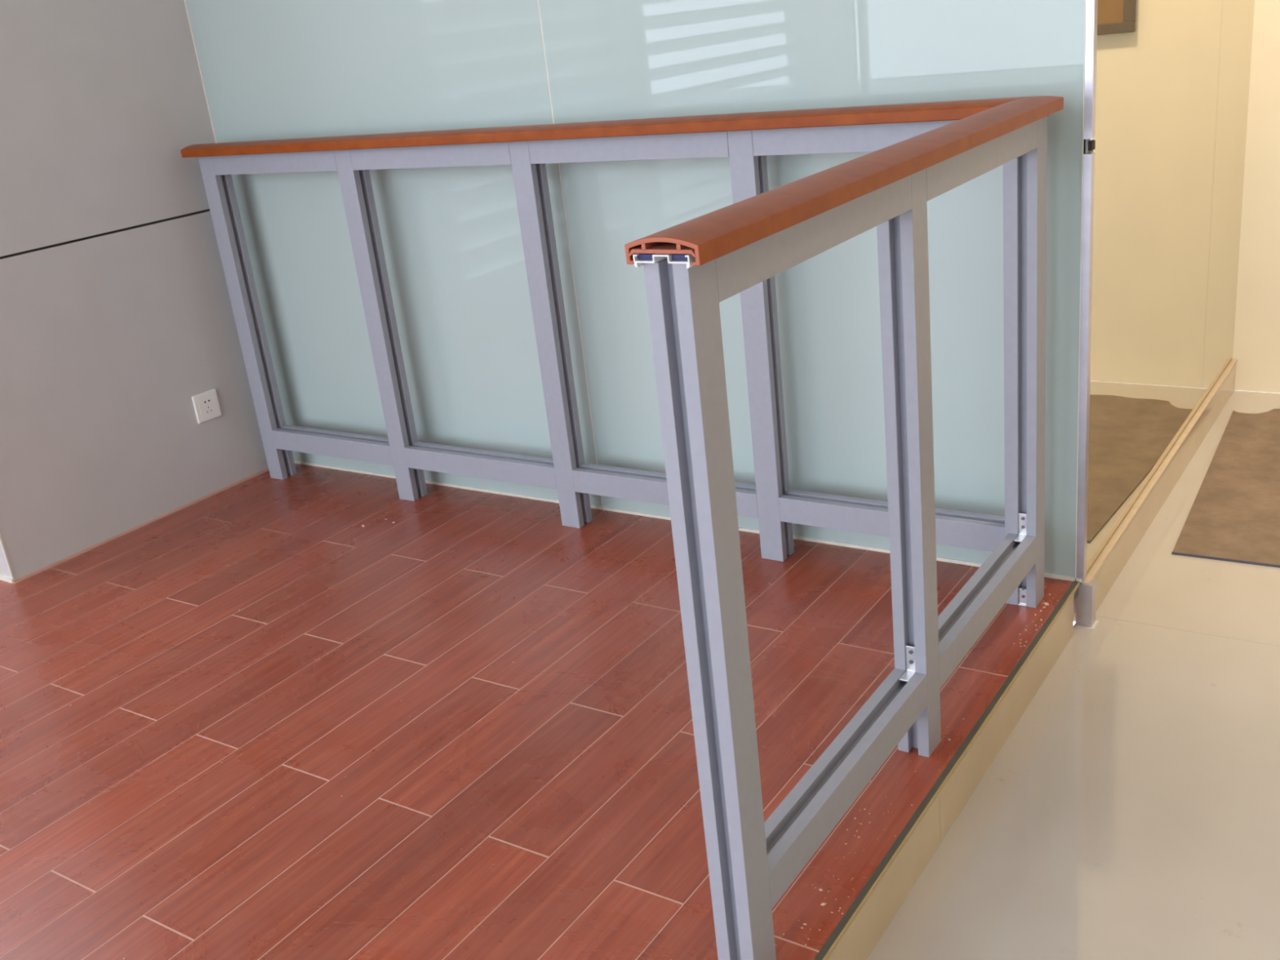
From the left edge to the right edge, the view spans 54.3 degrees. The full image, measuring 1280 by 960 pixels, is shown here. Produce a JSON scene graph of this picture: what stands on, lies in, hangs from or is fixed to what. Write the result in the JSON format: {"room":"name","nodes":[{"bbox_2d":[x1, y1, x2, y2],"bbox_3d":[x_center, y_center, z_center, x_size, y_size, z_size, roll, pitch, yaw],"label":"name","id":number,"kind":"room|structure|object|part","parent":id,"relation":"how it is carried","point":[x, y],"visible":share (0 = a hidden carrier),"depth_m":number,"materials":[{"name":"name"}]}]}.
{"room":"showroom","nodes":[
{"label":"showroom","id":0,"kind":"room"},
{"bbox_2d":[0,0,268,580],"bbox_3d":[-1.968,-1.550,3.491,0.928,3.400,1.126,8,25,33],"label":"wall","id":1,"kind":"structure","parent":0,"point":[116,310],"depth_m":3.53,"materials":[{"name":"grey paint"}]},
{"bbox_3d":[-2.096,-0.161,3.490,0.823,0.836,0.008,8,25,33],"label":"wall panel","id":2,"kind":"part","parent":1,"relation":"part of","materials":[{"name":"white paint"}]},
{"bbox_2d":[0,574,14,583],"bbox_3d":[-2.052,0.229,3.629,0.830,0.012,0.006,8,25,33],"label":"baseboard","id":3,"kind":"structure","parent":1,"relation":"attached to","point":[3,578],"depth_m":3.41,"materials":[{"name":"white"}]},
{"bbox_3d":[-1.672,-1.868,3.036,0.008,2.552,0.970,8,25,33],"label":"wall panel","id":4,"kind":"part","parent":1,"relation":"part of","materials":[{"name":"grey paint"}]},
{"bbox_3d":[-1.489,-0.286,3.634,0.008,0.836,0.970,8,25,33],"label":"wall panel","id":5,"kind":"part","parent":1,"relation":"part of","materials":[{"name":"grey paint"}]},
{"bbox_2d":[13,467,268,582],"bbox_3d":[-1.444,0.107,3.777,0.008,0.005,0.971,8,25,33],"label":"baseboard","id":6,"kind":"structure","parent":1,"relation":"attached to","point":[265,469],"depth_m":3.70,"materials":[{"name":"brown wood"}]},
{"bbox_2d":[191,388,221,423],"bbox_3d":[-1.338,-0.228,3.858,0.010,0.089,0.088,8,25,33],"label":"wall socket","id":7,"kind":"object","parent":1,"relation":"attached to","point":[206,404],"visible":1,"depth_m":3.85,"materials":[{"name":"white plastic"}]},
{"bbox_2d":[0,462,1073,959],"bbox_3d":[-2.289,1.277,1.227,3.493,0.200,6.599,8,25,33],"label":"floor","id":8,"kind":"structure","parent":0,"point":[580,833],"depth_m":2.46,"materials":[{"name":"red laminate"}]},
{"bbox_2d":[70,519,1153,959],"bbox_3d":[-0.295,0.381,2.856,2.308,0.110,2.482,8,25,33],"label":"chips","id":9,"kind":"object","parent":8,"relation":"on","point":[1045,603],"visible":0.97,"depth_m":2.23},
{"bbox_2d":[180,95,1063,959],"bbox_3d":[-0.555,-0.143,2.688,2.499,1.042,1.336,8,25,33],"label":"railing","id":10,"kind":"object","parent":8,"relation":"on","point":[922,152],"visible":1,"depth_m":2.27,"materials":[{"name":"grey metal"}]},
{"bbox_3d":[-1.199,-0.484,3.834,0.060,1.012,0.058,8,25,33],"label":"post","id":11,"kind":"part","parent":10,"relation":"part of","materials":[{"name":"grey metal"}]},
{"bbox_3d":[-1.013,-0.897,3.511,0.510,0.058,0.058,8,25,33],"label":"rail","id":12,"kind":"part","parent":10,"relation":"part of","materials":[{"name":"grey metal"}]},
{"bbox_3d":[-0.922,-0.109,3.808,0.511,0.061,0.058,8,25,33],"label":"rail","id":13,"kind":"part","parent":10,"relation":"part of","materials":[{"name":"grey metal"}]},
{"bbox_3d":[-0.725,-0.421,3.522,0.060,1.012,0.058,8,25,33],"label":"post","id":14,"kind":"part","parent":10,"relation":"part of","materials":[{"name":"grey metal"}]},
{"bbox_3d":[-0.525,-0.832,3.190,0.543,0.058,0.058,8,25,33],"label":"rail","id":15,"kind":"part","parent":10,"relation":"part of","materials":[{"name":"grey metal"}]},
{"bbox_3d":[-0.434,-0.044,3.487,0.544,0.061,0.058,8,25,33],"label":"rail","id":16,"kind":"part","parent":10,"relation":"part of","materials":[{"name":"grey metal"}]},
{"bbox_3d":[-0.223,-0.355,3.192,0.060,1.012,0.058,8,25,33],"label":"post","id":17,"kind":"part","parent":10,"relation":"part of","materials":[{"name":"grey metal"}]},
{"bbox_3d":[-0.271,-0.830,2.982,2.497,0.030,0.095,8,25,33],"label":"handrail","id":18,"kind":"part","parent":10,"relation":"part of","materials":[{"name":"orange wood"}]},
{"bbox_3d":[-0.022,-0.765,2.859,0.547,0.058,0.058,8,25,33],"label":"rail","id":19,"kind":"part","parent":10,"relation":"part of","materials":[{"name":"grey metal"}]},
{"bbox_3d":[0.387,-0.478,1.853,0.087,0.008,1.332,8,25,33],"label":"plate","id":20,"kind":"part","parent":10,"relation":"part of","materials":[{"name":"orange plastic"}]},
{"bbox_3d":[0.069,0.023,3.156,0.548,0.061,0.058,8,25,33],"label":"rail","id":21,"kind":"part","parent":10,"relation":"part of","materials":[{"name":"grey metal"}]},
{"bbox_3d":[0.098,0.223,1.564,0.058,1.012,0.059,8,25,33],"label":"post","id":22,"kind":"part","parent":10,"relation":"part of","materials":[{"name":"grey metal"}]},
{"bbox_3d":[0.281,-0.288,2.860,0.060,1.012,0.058,8,25,33],"label":"post","id":23,"kind":"part","parent":10,"relation":"part of","materials":[{"name":"grey metal"}]},
{"bbox_3d":[0.219,-0.331,1.637,0.058,0.058,0.572,8,25,33],"label":"rail","id":24,"kind":"part","parent":10,"relation":"part of","materials":[{"name":"grey metal"}]},
{"bbox_3d":[0.388,-0.480,1.854,0.095,0.030,1.335,8,25,33],"label":"handrail","id":25,"kind":"part","parent":10,"relation":"part of","materials":[{"name":"orange wood"}]},
{"bbox_3d":[0.310,0.457,1.935,0.058,0.061,0.573,8,25,33],"label":"rail","id":26,"kind":"part","parent":10,"relation":"part of","materials":[{"name":"grey metal"}]},
{"bbox_3d":[0.481,-0.698,2.528,0.544,0.058,0.058,8,25,33],"label":"rail","id":27,"kind":"part","parent":10,"relation":"part of","materials":[{"name":"grey metal"}]},
{"bbox_3d":[0.572,0.090,2.825,0.546,0.061,0.058,8,25,33],"label":"rail","id":28,"kind":"part","parent":10,"relation":"part of","materials":[{"name":"grey metal"}]},
{"bbox_3d":[0.443,0.002,2.045,0.058,1.012,0.059,8,25,33],"label":"post","id":29,"kind":"part","parent":10,"relation":"part of","materials":[{"name":"grey metal"}]},
{"bbox_3d":[0.559,-0.549,2.109,0.058,0.058,0.550,8,25,33],"label":"rail","id":30,"kind":"part","parent":10,"relation":"part of","materials":[{"name":"grey metal"}]},
{"bbox_3d":[0.650,0.239,2.407,0.058,0.061,0.551,8,25,33],"label":"rail","id":31,"kind":"part","parent":10,"relation":"part of","materials":[{"name":"grey metal"}]},
{"bbox_3d":[0.774,-0.213,2.511,0.066,1.012,0.059,8,25,33],"label":"post","id":32,"kind":"part","parent":10,"relation":"part of","materials":[{"name":"grey metal"}]},
{"bbox_2d":[183,0,1085,577],"bbox_3d":[-0.250,-1.528,2.907,2.570,3.400,0.152,8,25,33],"label":"wall","id":33,"kind":"structure","parent":0,"point":[269,69],"depth_m":3.06,"materials":[{"name":"teal glass"}]},
{"bbox_3d":[-0.818,-1.578,3.202,1.286,3.392,0.011,8,25,33],"label":"glass panel","id":34,"kind":"part","parent":33,"relation":"part of","materials":[{"name":"glass"}]},
{"bbox_2d":[293,460,1081,582],"bbox_3d":[-0.101,0.075,3.445,2.583,0.008,0.015,8,25,33],"label":"baseboard","id":35,"kind":"structure","parent":33,"relation":"attached to","point":[754,531],"depth_m":3.37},
{"bbox_3d":[0.249,-1.436,2.499,1.276,3.392,0.011,8,25,33],"label":"glass panel","id":36,"kind":"part","parent":33,"relation":"part of","materials":[{"name":"glass"}]},
{"bbox_2d":[826,0,1254,959],"bbox_3d":[-0.519,-0.503,0.430,0.110,3.508,8.369,8,25,33],"label":"wall","id":37,"kind":"structure","parent":0,"point":[1173,76],"depth_m":2.90,"materials":[{"name":"white paint"}]},
{"bbox_2d":[813,580,1079,959],"bbox_3d":[-0.816,1.374,0.278,0.011,0.031,6.498,8,25,33],"label":"trim","id":38,"kind":"structure","parent":37,"relation":"attached to","point":[820,955],"depth_m":2.10,"materials":[{"name":"metal"}]},
{"bbox_2d":[822,581,1079,959],"bbox_3d":[-0.812,1.363,0.270,0.002,0.007,6.498,8,25,33],"label":"trim","id":39,"kind":"structure","parent":37,"relation":"on","point":[853,917],"depth_m":2.09,"materials":[{"name":"gold metal"}]},
{"bbox_2d":[1075,0,1097,582],"bbox_3d":[0.787,-1.362,2.150,0.018,3.400,0.024,8,25,33],"label":"trim","id":40,"kind":"structure","parent":37,"relation":"attached to","point":[1091,11],"depth_m":2.50,"materials":[{"name":"metal"}]},
{"bbox_2d":[1075,578,1097,626],"bbox_3d":[0.988,0.272,2.763,0.033,0.104,0.036,8,25,33],"label":"trim","id":41,"kind":"structure","parent":37,"relation":"attached to","point":[1086,597],"depth_m":2.75,"materials":[{"name":"metal"}]},
{"bbox_2d":[1075,620,1098,630],"bbox_3d":[0.994,0.320,2.776,0.040,0.003,0.044,8,25,33],"label":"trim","id":42,"kind":"structure","parent":37,"relation":"attached to","point":[1096,622],"depth_m":2.76,"materials":[{"name":"beige"}]},
{"bbox_3d":[1.136,-1.587,2.632,0.008,3.394,1.247,8,25,33],"label":"mirror panel","id":43,"kind":"part","parent":37,"relation":"part of","materials":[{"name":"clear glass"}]},
{"bbox_2d":[1080,358,1237,610],"bbox_3d":[1.462,-0.037,3.428,0.023,0.109,1.770,8,25,33],"label":"baseboard","id":44,"kind":"structure","parent":37,"relation":"attached to","point":[1113,558],"depth_m":3.26,"materials":[{"name":"beige wood"}]},
{"bbox_3d":[1.615,-1.894,3.298,0.008,3.394,0.500,8,25,33],"label":"mirror panel","id":45,"kind":"part","parent":37,"relation":"part of","materials":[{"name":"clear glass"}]},
{"bbox_2d":[866,390,1279,959],"bbox_3d":[1.093,1.451,0.040,3.456,0.200,8.370,8,25,33],"label":"floor","id":46,"kind":"structure","parent":0,"point":[1143,823],"depth_m":2.20,"materials":[{"name":"beige tile"}]},
{"bbox_2d":[1171,408,1279,568],"bbox_3d":[2.017,0.022,3.250,1.045,0.006,1.196,8,25,33],"label":"floor mat","id":47,"kind":"object","parent":46,"relation":"on","point":[1233,516],"visible":1,"depth_m":3.29,"materials":[{"name":"brown carpet"}]},
{"bbox_2d":[1231,0,1279,393],"bbox_3d":[3.222,-1.759,2.612,3.640,3.508,0.120,8,25,33],"label":"wall","id":48,"kind":"structure","parent":0,"point":[1256,340],"depth_m":3.90,"materials":[{"name":"beige paint"}]}
]}

